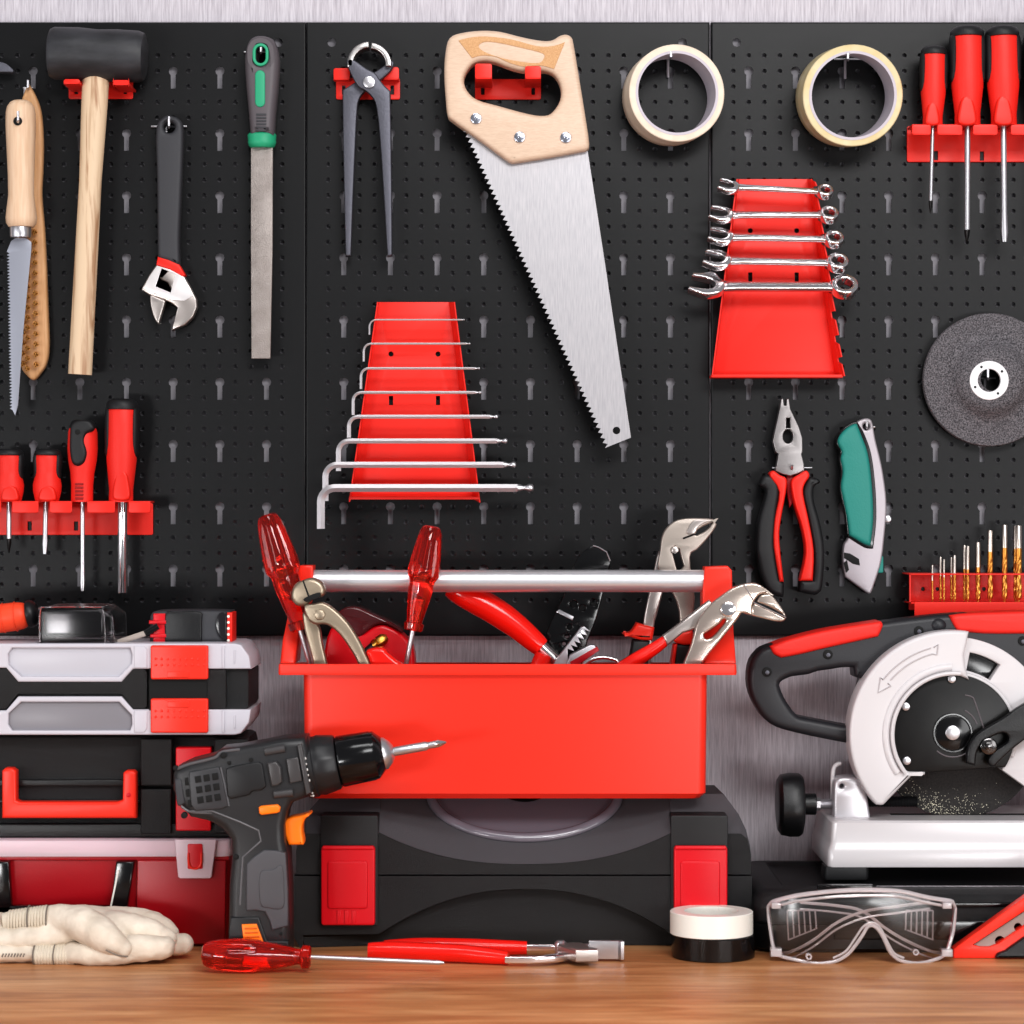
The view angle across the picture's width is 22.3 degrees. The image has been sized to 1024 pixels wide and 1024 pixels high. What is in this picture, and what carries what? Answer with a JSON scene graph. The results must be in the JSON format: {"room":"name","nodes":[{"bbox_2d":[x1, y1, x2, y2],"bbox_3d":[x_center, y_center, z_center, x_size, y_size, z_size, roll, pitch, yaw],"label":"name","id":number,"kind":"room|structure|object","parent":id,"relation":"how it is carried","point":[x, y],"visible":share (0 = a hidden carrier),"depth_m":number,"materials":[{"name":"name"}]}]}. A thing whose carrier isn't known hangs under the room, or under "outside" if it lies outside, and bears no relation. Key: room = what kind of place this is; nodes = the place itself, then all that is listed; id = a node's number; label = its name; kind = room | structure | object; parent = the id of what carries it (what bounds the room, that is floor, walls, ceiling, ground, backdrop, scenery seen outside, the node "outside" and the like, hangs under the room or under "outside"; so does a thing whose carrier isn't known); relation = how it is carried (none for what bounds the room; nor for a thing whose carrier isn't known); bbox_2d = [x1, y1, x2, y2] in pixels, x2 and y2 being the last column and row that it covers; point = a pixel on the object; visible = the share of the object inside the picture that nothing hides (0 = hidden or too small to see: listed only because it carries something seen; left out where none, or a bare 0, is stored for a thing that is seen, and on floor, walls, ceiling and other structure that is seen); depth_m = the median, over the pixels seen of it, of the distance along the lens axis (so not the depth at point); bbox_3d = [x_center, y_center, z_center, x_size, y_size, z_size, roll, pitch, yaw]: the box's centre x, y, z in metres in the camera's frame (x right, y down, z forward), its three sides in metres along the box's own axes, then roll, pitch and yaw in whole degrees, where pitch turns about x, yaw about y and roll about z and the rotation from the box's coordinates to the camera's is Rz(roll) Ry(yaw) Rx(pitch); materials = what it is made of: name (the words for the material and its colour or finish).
{"room":"workshop","nodes":[
{"label":"workshop","id":0,"kind":"room"},
{"bbox_2d":[0,0,1023,884],"bbox_3d":[0.000,0.003,2.623,2.600,2.000,0.030,0,0,0],"label":"wall","id":1,"kind":"structure","parent":0,"point":[746,754],"depth_m":2.61,"materials":[{"name":"metal"}]},
{"bbox_2d":[0,22,305,635],"bbox_3d":[-0.408,-0.183,2.604,0.403,0.614,0.008,0,0,0],"label":"pegboard","id":2,"kind":"object","parent":1,"relation":"attached to","point":[222,436],"visible":0.81,"depth_m":2.60,"materials":[{"name":"black metal"}]},
{"bbox_2d":[0,62,14,73],"bbox_3d":[-0.536,-0.317,2.586,0.083,0.272,0.017,0,0,0],"label":"hammer","id":3,"kind":"object","parent":2,"relation":"hanging from","point":[4,68],"visible":1,"depth_m":2.58,"materials":[{"name":"grey metal"}]},
{"bbox_2d":[23,80,32,94],"bbox_3d":[-0.483,-0.416,2.587,0.010,0.025,0.025,0,0,0],"label":"hook","id":4,"kind":"object","parent":2,"relation":"attached to","point":[27,87],"visible":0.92,"depth_m":2.58,"materials":[{"name":"silver metal"}]},
{"bbox_2d":[21,84,49,379],"bbox_3d":[-0.477,-0.279,2.587,0.032,0.295,0.022,0,0,0],"label":"brush","id":5,"kind":"object","parent":4,"relation":"hanging from","point":[36,334],"visible":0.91,"depth_m":2.59,"materials":[{"name":"brown wood"}]},
{"bbox_2d":[0,501,153,534],"bbox_3d":[-0.450,0.006,2.578,0.188,0.034,0.043,0,0,0],"label":"rack","id":6,"kind":"object","parent":2,"relation":"attached to","point":[100,516],"visible":0.97,"depth_m":2.60,"materials":[{"name":"red paint"}]},
{"bbox_2d":[0,449,24,552],"bbox_3d":[-0.496,-0.011,2.570,0.029,0.103,0.027,0,0,0],"label":"screwdriver","id":7,"kind":"object","parent":6,"relation":"on","point":[12,461],"visible":1,"depth_m":2.56,"materials":[{"name":"red plastic"}]},
{"bbox_2d":[33,449,62,553],"bbox_3d":[-0.459,-0.010,2.570,0.029,0.104,0.027,0,0,0],"label":"screwdriver","id":8,"kind":"object","parent":6,"relation":"on","point":[47,463],"visible":1,"depth_m":2.56,"materials":[{"name":"red plastic"}]},
{"bbox_2d":[0,501,153,502],"bbox_3d":[-0.445,-0.010,2.579,0.179,0.002,0.041,0,0,0],"label":"shelf","id":9,"kind":"object","parent":6,"relation":"attached to","point":[0,501],"depth_m":2.56,"materials":[{"name":"red paint"}]},
{"bbox_2d":[67,420,97,590],"bbox_3d":[-0.424,-0.006,2.569,0.030,0.169,0.030,0,0,0],"label":"screwdriver","id":10,"kind":"object","parent":6,"relation":"on","point":[82,446],"visible":1,"depth_m":2.56,"materials":[{"name":"red plastic"}]},
{"bbox_2d":[104,399,139,592],"bbox_3d":[-0.385,-0.016,2.570,0.035,0.192,0.032,0,0,0],"label":"screwdriver","id":11,"kind":"object","parent":6,"relation":"on","point":[122,417],"visible":1,"depth_m":2.56,"materials":[{"name":"red plastic"}]},
{"bbox_2d":[46,27,147,374],"bbox_3d":[-0.409,-0.307,2.564,0.096,0.343,0.052,0,0,0],"label":"mallet","id":12,"kind":"object","parent":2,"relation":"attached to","point":[94,57],"visible":1,"depth_m":2.56,"materials":[{"name":"brown wood"}]},
{"bbox_2d":[64,78,135,98],"bbox_3d":[-0.409,-0.422,2.574,0.068,0.018,0.051,0,0,0],"label":"hook","id":13,"kind":"object","parent":2,"relation":"attached to","point":[117,88],"visible":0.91,"depth_m":2.59,"materials":[{"name":"red paint"}]},
{"bbox_2d":[244,47,265,62],"bbox_3d":[-0.251,-0.450,2.582,0.034,0.021,0.034,0,0,0],"label":"hook","id":14,"kind":"object","parent":2,"relation":"attached to","point":[260,51],"visible":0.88,"depth_m":2.60,"materials":[{"name":"silver metal"}]},
{"bbox_2d":[245,36,279,358],"bbox_3d":[-0.247,-0.312,2.578,0.034,0.319,0.027,0,0,0],"label":"file","id":15,"kind":"object","parent":14,"relation":"hanging from","point":[262,79],"visible":1,"depth_m":2.58,"materials":[{"name":"grey metal"}]},
{"bbox_2d":[141,116,197,330],"bbox_3d":[-0.341,-0.287,2.588,0.056,0.214,0.016,0,0,0],"label":"wrench","id":16,"kind":"object","parent":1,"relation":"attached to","point":[167,282],"visible":1,"depth_m":2.58,"materials":[{"name":"grey metal"}]},
{"bbox_2d":[306,22,708,635],"bbox_3d":[-0.004,-0.183,2.604,0.403,0.614,0.008,0,0,0],"label":"pegboard","id":17,"kind":"object","parent":1,"relation":"attached to","point":[452,242],"visible":0.76,"depth_m":2.60,"materials":[{"name":"black metal"}]},
{"bbox_2d":[334,67,399,99],"bbox_3d":[-0.145,-0.427,2.593,0.066,0.030,0.013,0,0,0],"label":"hook","id":18,"kind":"object","parent":17,"relation":"attached to","point":[341,75],"visible":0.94,"depth_m":2.60,"materials":[{"name":"red paint"}]},
{"bbox_2d":[343,42,393,256],"bbox_3d":[-0.143,-0.358,2.577,0.051,0.212,0.022,0,0,0],"label":"carpenter pincers","id":19,"kind":"object","parent":18,"relation":"hanging from","point":[368,81],"visible":1,"depth_m":2.57,"materials":[{"name":"grey metal"}]},
{"bbox_2d":[349,302,480,502],"bbox_3d":[-0.096,-0.110,2.583,0.131,0.200,0.026,0,0,0],"label":"key rack","id":20,"kind":"object","parent":17,"relation":"attached to","point":[383,331],"visible":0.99,"depth_m":2.59,"materials":[{"name":"red paint"}]},
{"bbox_2d":[352,391,480,414],"bbox_3d":[-0.094,-0.108,2.566,0.128,0.024,0.003,0,0,0],"label":"key","id":21,"kind":"object","parent":20,"relation":"on","point":[359,392],"visible":1,"depth_m":2.56,"materials":[{"name":"silver metal"}]},
{"bbox_2d":[363,343,469,361],"bbox_3d":[-0.094,-0.158,2.567,0.106,0.019,0.002,0,0,0],"label":"key","id":22,"kind":"object","parent":20,"relation":"on","point":[366,345],"visible":1,"depth_m":2.57,"materials":[{"name":"silver metal"}]},
{"bbox_2d":[369,319,464,334],"bbox_3d":[-0.094,-0.183,2.567,0.095,0.016,0.002,0,0,0],"label":"key","id":23,"kind":"object","parent":20,"relation":"on","point":[374,319],"visible":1,"depth_m":2.57,"materials":[{"name":"silver metal"}]},
{"bbox_2d":[322,462,515,500],"bbox_3d":[-0.091,-0.030,2.562,0.191,0.039,0.007,0,0,0],"label":"key","id":24,"kind":"object","parent":20,"relation":"on","point":[325,478],"visible":1,"depth_m":2.56,"materials":[{"name":"silver metal"}]},
{"bbox_2d":[360,367,479,388],"bbox_3d":[-0.091,-0.132,2.567,0.119,0.022,0.003,0,0,0],"label":"key","id":25,"kind":"object","parent":20,"relation":"on","point":[366,368],"visible":1,"depth_m":2.57,"materials":[{"name":"silver metal"}]},
{"bbox_2d":[336,438,507,470],"bbox_3d":[-0.089,-0.057,2.563,0.169,0.032,0.006,0,0,0],"label":"key","id":26,"kind":"object","parent":20,"relation":"on","point":[342,443],"visible":1,"depth_m":2.56,"materials":[{"name":"silver metal"}]},
{"bbox_2d":[347,415,497,437],"bbox_3d":[-0.088,-0.085,2.565,0.149,0.023,0.004,0,0,0],"label":"key","id":27,"kind":"object","parent":20,"relation":"on","point":[354,417],"visible":1,"depth_m":2.56,"materials":[{"name":"silver metal"}]},
{"bbox_2d":[317,484,532,528],"bbox_3d":[-0.085,-0.006,2.559,0.213,0.044,0.009,0,0,0],"label":"key","id":28,"kind":"object","parent":20,"relation":"on","point":[325,491],"visible":1,"depth_m":2.56,"materials":[{"name":"silver metal"}]},
{"bbox_2d":[475,64,540,99],"bbox_3d":[-0.004,-0.425,2.571,0.066,0.026,0.057,0,0,0],"label":"hook","id":29,"kind":"object","parent":17,"relation":"attached to","point":[495,89],"visible":0.98,"depth_m":2.60,"materials":[{"name":"red paint"}]},
{"bbox_2d":[666,51,671,77],"bbox_3d":[0.159,-0.445,2.571,0.028,0.021,0.056,0,0,0],"label":"hook","id":30,"kind":"object","parent":17,"relation":"attached to","point":[667,60],"visible":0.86,"depth_m":2.60,"materials":[{"name":"silver metal"}]},
{"bbox_2d":[622,44,723,145],"bbox_3d":[0.159,-0.412,2.573,0.096,0.096,0.040,0,0,-8],"label":"tape roll","id":31,"kind":"object","parent":30,"relation":"hanging from","point":[703,65],"visible":1,"depth_m":2.56,"materials":[{"name":"beige paper"}]},
{"bbox_2d":[0,938,1023,1023],"bbox_3d":[0.000,0.427,2.214,2.400,0.050,0.788,0,0,0],"label":"workbench","id":32,"kind":"object","parent":1,"relation":"attached to","point":[650,985],"visible":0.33,"depth_m":2.17,"materials":[{"name":"brown wood"}]},
{"bbox_2d":[0,933,193,965],"bbox_3d":[-0.402,0.392,2.334,0.230,0.032,0.079,0,0,-2],"label":"glove","id":33,"kind":"object","parent":32,"relation":"on","point":[145,947],"visible":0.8,"depth_m":2.31,"materials":[{"name":"fabric"}]},
{"bbox_2d":[0,904,178,957],"bbox_3d":[-0.409,0.373,2.331,0.218,0.044,0.096,0,0,-5],"label":"glove","id":34,"kind":"object","parent":33,"relation":"on","point":[102,929],"visible":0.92,"depth_m":2.32,"materials":[{"name":"fabric"}]},
{"bbox_2d":[0,837,231,944],"bbox_3d":[-0.400,0.352,2.486,0.280,0.100,0.178,0,0,0],"label":"toolbox","id":35,"kind":"object","parent":32,"relation":"on","point":[186,880],"visible":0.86,"depth_m":2.40,"materials":[{"name":"red plastic"}]},
{"bbox_2d":[0,729,257,836],"bbox_3d":[-0.388,0.256,2.451,0.290,0.095,0.098,0,0,0],"label":"toolbox","id":36,"kind":"object","parent":35,"relation":"on","point":[51,785],"visible":0.8,"depth_m":2.42,"materials":[{"name":"black plastic"}]},
{"bbox_2d":[0,638,260,734],"bbox_3d":[-0.385,0.164,2.447,0.288,0.084,0.106,0,0,0],"label":"organizer","id":37,"kind":"object","parent":36,"relation":"on","point":[58,686],"visible":1,"depth_m":2.40,"materials":[{"name":"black plastic"}]},
{"bbox_2d":[0,600,55,632],"bbox_3d":[-0.476,0.102,2.457,0.133,0.038,0.052,0,0,-18],"label":"tool","id":38,"kind":"object","parent":37,"relation":"on","point":[15,616],"visible":0.96,"depth_m":2.44,"materials":[{"name":"orange plastic"}]},
{"bbox_2d":[38,603,126,642],"bbox_3d":[-0.403,0.105,2.446,0.069,0.036,0.087,0,0,0],"label":"storage box","id":39,"kind":"object","parent":37,"relation":"on","point":[67,619],"visible":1,"depth_m":2.41,"materials":[{"name":"black plastic"}]},
{"bbox_2d":[44,606,114,636],"bbox_3d":[-0.406,0.103,2.445,0.056,0.026,0.070,0,0,0],"label":"panel","id":40,"kind":"object","parent":39,"relation":"on","point":[60,621],"depth_m":2.41,"materials":[{"name":"black"}]},
{"bbox_2d":[117,609,235,641],"bbox_3d":[-0.315,0.108,2.453,0.107,0.032,0.054,0,0,0],"label":"tape measure","id":41,"kind":"object","parent":37,"relation":"on","point":[166,625],"visible":1,"depth_m":2.43,"materials":[{"name":"black plastic"}]},
{"bbox_2d":[173,731,446,946],"bbox_3d":[-0.179,0.297,2.324,0.242,0.202,0.062,0,0,0],"label":"cordless drill","id":42,"kind":"object","parent":32,"relation":"on","point":[249,789],"visible":0.99,"depth_m":2.30,"materials":[{"name":"grey plastic"}]},
{"bbox_2d":[259,804,280,814],"bbox_3d":[-0.214,0.263,2.298,0.019,0.009,0.008,0,0,0],"label":"switch","id":43,"kind":"object","parent":42,"relation":"attached to","point":[264,809],"depth_m":2.29,"materials":[{"name":"orange plastic"}]},
{"bbox_2d":[201,938,443,972],"bbox_3d":[-0.165,0.387,2.272,0.212,0.028,0.030,0,0,0],"label":"screwdriver","id":44,"kind":"object","parent":32,"relation":"on","point":[246,955],"visible":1,"depth_m":2.26,"materials":[{"name":"red plastic"}]},
{"bbox_2d":[367,938,623,964],"bbox_3d":[-0.014,0.393,2.331,0.228,0.018,0.059,0,0,6],"label":"pliers","id":45,"kind":"object","parent":32,"relation":"on","point":[466,950],"visible":0.98,"depth_m":2.32,"materials":[{"name":"red plastic"}]},
{"bbox_2d":[294,785,751,947],"bbox_3d":[0.010,0.334,2.470,0.423,0.137,0.160,0,0,0],"label":"tool case","id":46,"kind":"object","parent":32,"relation":"on","point":[531,870],"visible":0.87,"depth_m":2.40,"materials":[{"name":"black plastic"}]},
{"bbox_2d":[278,565,736,797],"bbox_3d":[-0.004,0.158,2.480,0.429,0.215,0.163,0,0,0],"label":"toolbox","id":47,"kind":"object","parent":46,"relation":"on","point":[509,729],"visible":0.81,"depth_m":2.41,"materials":[{"name":"red plastic"}]},
{"bbox_2d":[257,513,312,663],"bbox_3d":[-0.210,0.092,2.447,0.059,0.182,0.034,0,0,-23],"label":"screwdriver","id":48,"kind":"object","parent":47,"relation":"in","point":[281,562],"visible":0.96,"depth_m":2.43,"materials":[{"name":"red plastic"}]},
{"bbox_2d":[291,578,403,663],"bbox_3d":[-0.153,0.119,2.426,0.105,0.115,0.028,0,0,0],"label":"end nippers","id":49,"kind":"object","parent":47,"relation":"in","point":[304,591],"visible":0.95,"depth_m":2.42,"materials":[{"name":"silver metal"}]},
{"bbox_2d":[325,605,415,663],"bbox_3d":[-0.137,0.135,2.501,0.089,0.089,0.058,0,0,0],"label":"tape measure","id":50,"kind":"object","parent":47,"relation":"in","point":[373,629],"visible":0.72,"depth_m":2.48,"materials":[{"name":"red plastic"}]},
{"bbox_2d":[404,525,441,663],"bbox_3d":[-0.086,0.097,2.446,0.040,0.170,0.030,0,0,30],"label":"screwdriver","id":51,"kind":"object","parent":47,"relation":"in","point":[423,571],"visible":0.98,"depth_m":2.44,"materials":[{"name":"red plastic"}]},
{"bbox_2d":[304,675,706,797],"bbox_3d":[-0.006,0.204,2.480,0.374,0.123,0.150,0,0,0],"label":"panel","id":52,"kind":"object","parent":47,"relation":"attached to","point":[506,736],"depth_m":2.41,"materials":[{"name":"red plastic"}]},
{"bbox_2d":[445,592,619,663],"bbox_3d":[0.025,0.123,2.493,0.178,0.114,0.048,0,0,15],"label":"pliers","id":53,"kind":"object","parent":47,"relation":"in","point":[486,606],"visible":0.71,"depth_m":2.49,"materials":[{"name":"red plastic"}]},
{"bbox_2d":[545,545,610,663],"bbox_3d":[0.064,0.107,2.532,0.065,0.151,0.008,0,0,0],"label":"wire stripper","id":54,"kind":"object","parent":47,"relation":"in","point":[594,557],"visible":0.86,"depth_m":2.53,"materials":[{"name":"black metal"}]},
{"bbox_2d":[622,518,717,663],"bbox_3d":[0.151,0.094,2.521,0.097,0.177,0.036,0,0,17],"label":"pliers","id":55,"kind":"object","parent":47,"relation":"in","point":[680,534],"visible":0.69,"depth_m":2.51,"materials":[{"name":"silver metal"}]},
{"bbox_2d":[616,582,785,663],"bbox_3d":[0.163,0.121,2.438,0.187,0.109,0.032,0,0,0],"label":"pliers","id":56,"kind":"object","parent":47,"relation":"in","point":[738,599],"visible":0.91,"depth_m":2.43,"materials":[{"name":"silver metal"}]},
{"bbox_2d":[671,933,754,962],"bbox_3d":[0.182,0.392,2.357,0.076,0.020,0.076,0,0,0],"label":"tape roll","id":57,"kind":"object","parent":32,"relation":"on","point":[741,949],"visible":0.8,"depth_m":2.32,"materials":[{"name":"black"}]},
{"bbox_2d":[670,905,752,939],"bbox_3d":[0.181,0.372,2.357,0.075,0.020,0.075,0,0,0],"label":"tape roll","id":58,"kind":"object","parent":57,"relation":"on","point":[702,922],"visible":1,"depth_m":2.33,"materials":[{"name":"white"}]},
{"bbox_2d":[766,888,956,963],"bbox_3d":[0.314,0.370,2.332,0.172,0.070,0.035,0,0,0],"label":"goggles","id":59,"kind":"object","parent":32,"relation":"on","point":[946,903],"visible":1,"depth_m":2.33,"materials":[{"name":"white"}]},
{"bbox_2d":[786,910,816,940],"bbox_3d":[0.260,0.371,2.332,0.028,0.028,0.002,0,0,0],"label":"vent","id":60,"kind":"object","parent":59,"relation":"attached to","point":[815,938],"depth_m":2.33,"materials":[{"name":"white"}]},
{"bbox_2d":[905,910,933,939],"bbox_3d":[0.366,0.371,2.334,0.026,0.028,0.002,0,0,0],"label":"vent","id":61,"kind":"object","parent":59,"relation":"attached to","point":[906,911],"depth_m":2.33,"materials":[{"name":"white"}]},
{"bbox_2d":[751,861,1023,951],"bbox_3d":[0.382,0.371,2.479,0.325,0.062,0.221,0,0,0],"label":"case","id":62,"kind":"object","parent":32,"relation":"on","point":[978,894],"visible":0.62,"depth_m":2.37,"materials":[{"name":"black plastic"}]},
{"bbox_2d":[745,610,1023,879],"bbox_3d":[0.395,0.219,2.507,0.342,0.253,0.148,0,0,0],"label":"saw","id":63,"kind":"object","parent":62,"relation":"on","point":[935,714],"visible":1,"depth_m":2.46,"materials":[{"name":"silver metal"}]},
{"bbox_2d":[951,894,1023,957],"bbox_3d":[0.453,0.358,2.351,0.110,0.088,0.026,0,0,0],"label":"square","id":64,"kind":"object","parent":32,"relation":"on","point":[980,943],"visible":0.98,"depth_m":2.34,"materials":[{"name":"red plastic"}]},
{"bbox_2d":[444,31,630,447],"bbox_3d":[0.025,-0.268,2.557,0.184,0.409,0.027,0,0,0],"label":"saw","id":65,"kind":"object","parent":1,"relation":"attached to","point":[537,168],"visible":1,"depth_m":2.56,"materials":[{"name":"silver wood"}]},
{"bbox_2d":[711,22,1023,635],"bbox_3d":[0.401,-0.183,2.604,0.403,0.614,0.008,0,0,0],"label":"pegboard","id":66,"kind":"object","parent":1,"relation":"attached to","point":[915,269],"visible":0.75,"depth_m":2.60,"materials":[{"name":"black metal"}]},
{"bbox_2d":[709,179,844,378],"bbox_3d":[0.263,-0.233,2.582,0.132,0.199,0.028,0,0,0],"label":"rack","id":67,"kind":"object","parent":66,"relation":"attached to","point":[761,335],"visible":0.96,"depth_m":2.59,"materials":[{"name":"red paint"}]},
{"bbox_2d":[688,271,858,299],"bbox_3d":[0.257,-0.223,2.564,0.168,0.030,0.027,0,0,0],"label":"wrench","id":68,"kind":"object","parent":67,"relation":"on","point":[710,277],"visible":1,"depth_m":2.56,"materials":[{"name":"silver metal"}]},
{"bbox_2d":[708,205,838,224],"bbox_3d":[0.258,-0.293,2.564,0.129,0.020,0.019,0,0,0],"label":"wrench","id":69,"kind":"object","parent":67,"relation":"on","point":[729,213],"visible":1,"depth_m":2.56,"materials":[{"name":"silver metal"}]},
{"bbox_2d":[702,249,848,273],"bbox_3d":[0.259,-0.247,2.564,0.145,0.025,0.021,0,0,0],"label":"wrench","id":70,"kind":"object","parent":67,"relation":"on","point":[727,261],"visible":1,"depth_m":2.56,"materials":[{"name":"silver metal"}]},
{"bbox_2d":[707,227,843,248],"bbox_3d":[0.260,-0.270,2.564,0.135,0.023,0.019,0,0,0],"label":"wrench","id":71,"kind":"object","parent":67,"relation":"on","point":[730,237],"visible":1,"depth_m":2.56,"materials":[{"name":"silver metal"}]},
{"bbox_2d":[717,178,833,199],"bbox_3d":[0.259,-0.319,2.564,0.115,0.023,0.016,0,0,0],"label":"wrench","id":72,"kind":"object","parent":67,"relation":"on","point":[736,187],"visible":1,"depth_m":2.56,"materials":[{"name":"silver metal"}]},
{"bbox_2d":[772,465,811,469],"bbox_3d":[0.280,-0.035,2.583,0.040,0.023,0.032,0,0,0],"label":"hook","id":73,"kind":"object","parent":66,"relation":"attached to","point":[791,465],"visible":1,"depth_m":2.60,"materials":[{"name":"silver metal"}]},
{"bbox_2d":[755,399,823,596],"bbox_3d":[0.275,-0.014,2.579,0.067,0.196,0.026,0,0,0],"label":"pliers","id":74,"kind":"object","parent":73,"relation":"hanging from","point":[787,442],"visible":1,"depth_m":2.57,"materials":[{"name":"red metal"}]},
{"bbox_2d":[834,53,860,78],"bbox_3d":[0.336,-0.443,2.567,0.028,0.021,0.064,0,0,0],"label":"hook","id":75,"kind":"object","parent":66,"relation":"attached to","point":[845,60],"visible":0.97,"depth_m":2.60,"materials":[{"name":"silver metal"}]},
{"bbox_2d":[795,44,902,146],"bbox_3d":[0.333,-0.410,2.568,0.101,0.103,0.060,0,0,0],"label":"tape roll","id":76,"kind":"object","parent":75,"relation":"hanging from","point":[890,78],"visible":0.99,"depth_m":2.55,"materials":[{"name":"beige paper"}]},
{"bbox_2d":[902,573,1023,615],"bbox_3d":[0.479,0.084,2.576,0.177,0.048,0.046,0,0,0],"label":"rack","id":77,"kind":"object","parent":66,"relation":"attached to","point":[920,601],"visible":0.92,"depth_m":2.60,"materials":[{"name":"red paint"}]},
{"bbox_2d":[939,557,941,601],"bbox_3d":[0.424,0.067,2.570,0.003,0.044,0.003,0,0,0],"label":"bit","id":78,"kind":"object","parent":77,"relation":"on","point":[940,558],"visible":1,"depth_m":2.57,"materials":[{"name":"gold metal"}]},
{"bbox_2d":[950,557,952,601],"bbox_3d":[0.434,0.067,2.570,0.003,0.044,0.003,0,0,0],"label":"bit","id":79,"kind":"object","parent":77,"relation":"on","point":[951,558],"visible":1,"depth_m":2.57,"materials":[{"name":"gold metal"}]},
{"bbox_2d":[953,555,955,601],"bbox_3d":[0.436,0.066,2.564,0.003,0.046,0.003,0,0,0],"label":"bit","id":80,"kind":"object","parent":77,"relation":"on","point":[954,556],"visible":1,"depth_m":2.56,"materials":[{"name":"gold metal"}]},
{"bbox_2d":[902,573,1023,574],"bbox_3d":[0.474,0.061,2.577,0.168,0.001,0.044,0,0,0],"label":"shelf","id":81,"kind":"object","parent":77,"relation":"attached to","point":[902,573],"depth_m":2.56,"materials":[{"name":"red paint"}]},
{"bbox_2d":[904,601,1023,603],"bbox_3d":[0.475,0.090,2.577,0.166,0.001,0.044,0,0,0],"label":"shelf","id":82,"kind":"object","parent":77,"relation":"attached to","point":[910,602],"depth_m":2.55,"materials":[{"name":"red paint"}]},
{"bbox_2d":[963,545,965,601],"bbox_3d":[0.447,0.061,2.570,0.003,0.056,0.003,0,0,0],"label":"bit","id":83,"kind":"object","parent":77,"relation":"on","point":[964,546],"visible":1,"depth_m":2.57,"materials":[{"name":"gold metal"}]},
{"bbox_2d":[966,546,968,601],"bbox_3d":[0.450,0.061,2.564,0.003,0.055,0.003,0,0,0],"label":"bit","id":84,"kind":"object","parent":77,"relation":"on","point":[967,547],"visible":1,"depth_m":2.56,"materials":[{"name":"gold metal"}]},
{"bbox_2d":[975,542,980,601],"bbox_3d":[0.461,0.059,2.570,0.005,0.059,0.005,0,0,0],"label":"bit","id":85,"kind":"object","parent":77,"relation":"on","point":[977,544],"visible":1,"depth_m":2.57,"materials":[{"name":"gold metal"}]},
{"bbox_2d":[987,530,992,601],"bbox_3d":[0.473,0.053,2.570,0.006,0.071,0.006,0,0,0],"label":"bit","id":86,"kind":"object","parent":77,"relation":"on","point":[990,532],"visible":1,"depth_m":2.57,"materials":[{"name":"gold metal"}]},
{"bbox_2d":[1002,525,1006,601],"bbox_3d":[0.487,0.051,2.570,0.006,0.076,0.006,0,0,0],"label":"bit","id":87,"kind":"object","parent":77,"relation":"on","point":[1004,527],"visible":1,"depth_m":2.57,"materials":[{"name":"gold metal"}]},
{"bbox_2d":[1015,525,1021,601],"bbox_3d":[0.500,0.051,2.566,0.006,0.075,0.006,0,0,0],"label":"bit","id":88,"kind":"object","parent":77,"relation":"on","point":[1018,528],"visible":1,"depth_m":2.56,"materials":[{"name":"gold metal"}]},
{"bbox_2d":[907,124,1023,161],"bbox_3d":[0.492,-0.368,2.578,0.198,0.036,0.043,0,0,0],"label":"rack","id":89,"kind":"object","parent":66,"relation":"attached to","point":[949,139],"visible":0.98,"depth_m":2.60,"materials":[{"name":"red paint"}]},
{"bbox_2d":[919,45,947,212],"bbox_3d":[0.416,-0.377,2.566,0.028,0.164,0.026,0,0,0],"label":"screwdriver","id":90,"kind":"object","parent":89,"relation":"on","point":[933,62],"visible":1,"depth_m":2.56,"materials":[{"name":"red plastic"}]},
{"bbox_2d":[908,124,1023,131],"bbox_3d":[0.488,-0.381,2.579,0.189,0.002,0.041,0,0,0],"label":"shelf","id":91,"kind":"object","parent":89,"relation":"attached to","point":[914,127],"depth_m":2.56,"materials":[{"name":"red paint"}]},
{"bbox_2d":[948,25,985,241],"bbox_3d":[0.449,-0.373,2.566,0.037,0.212,0.034,0,0,0],"label":"screwdriver","id":92,"kind":"object","parent":89,"relation":"on","point":[967,44],"visible":1,"depth_m":2.56,"materials":[{"name":"red plastic"}]},
{"bbox_2d":[985,25,1021,241],"bbox_3d":[0.484,-0.373,2.566,0.037,0.212,0.034,0,0,0],"label":"screwdriver","id":93,"kind":"object","parent":89,"relation":"on","point":[1003,42],"visible":1,"depth_m":2.56,"materials":[{"name":"red plastic"}]},
{"bbox_2d":[863,420,874,429],"bbox_3d":[0.355,-0.078,2.586,0.016,0.026,0.026,0,0,0],"label":"hook","id":94,"kind":"object","parent":1,"relation":"attached to","point":[866,426],"visible":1,"depth_m":2.58,"materials":[{"name":"silver metal"}]},
{"bbox_2d":[835,418,890,593],"bbox_3d":[0.349,-0.006,2.586,0.055,0.174,0.022,0,0,0],"label":"utility knife","id":95,"kind":"object","parent":94,"relation":"hanging from","point":[861,485],"visible":1,"depth_m":2.58,"materials":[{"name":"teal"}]},
{"bbox_2d":[922,313,1023,445],"bbox_3d":[0.475,-0.132,2.581,0.133,0.133,0.023,0,0,0],"label":"disc","id":96,"kind":"object","parent":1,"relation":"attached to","point":[955,395],"visible":1,"depth_m":2.58,"materials":[{"name":"grey stone"}]},
{"bbox_3d":[-0.492,-0.381,2.568,0.022,0.021,0.063,0,0,0],"label":"hook","id":97,"kind":"object","parent":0,"visible":0},
{"bbox_2d":[5,99,36,414],"bbox_3d":[-0.484,-0.251,2.564,0.031,0.311,0.031,0,0,0],"label":"saw","id":98,"kind":"object","parent":97,"relation":"hanging from","point":[21,216],"visible":1,"depth_m":2.56,"materials":[{"name":"brown wood"}]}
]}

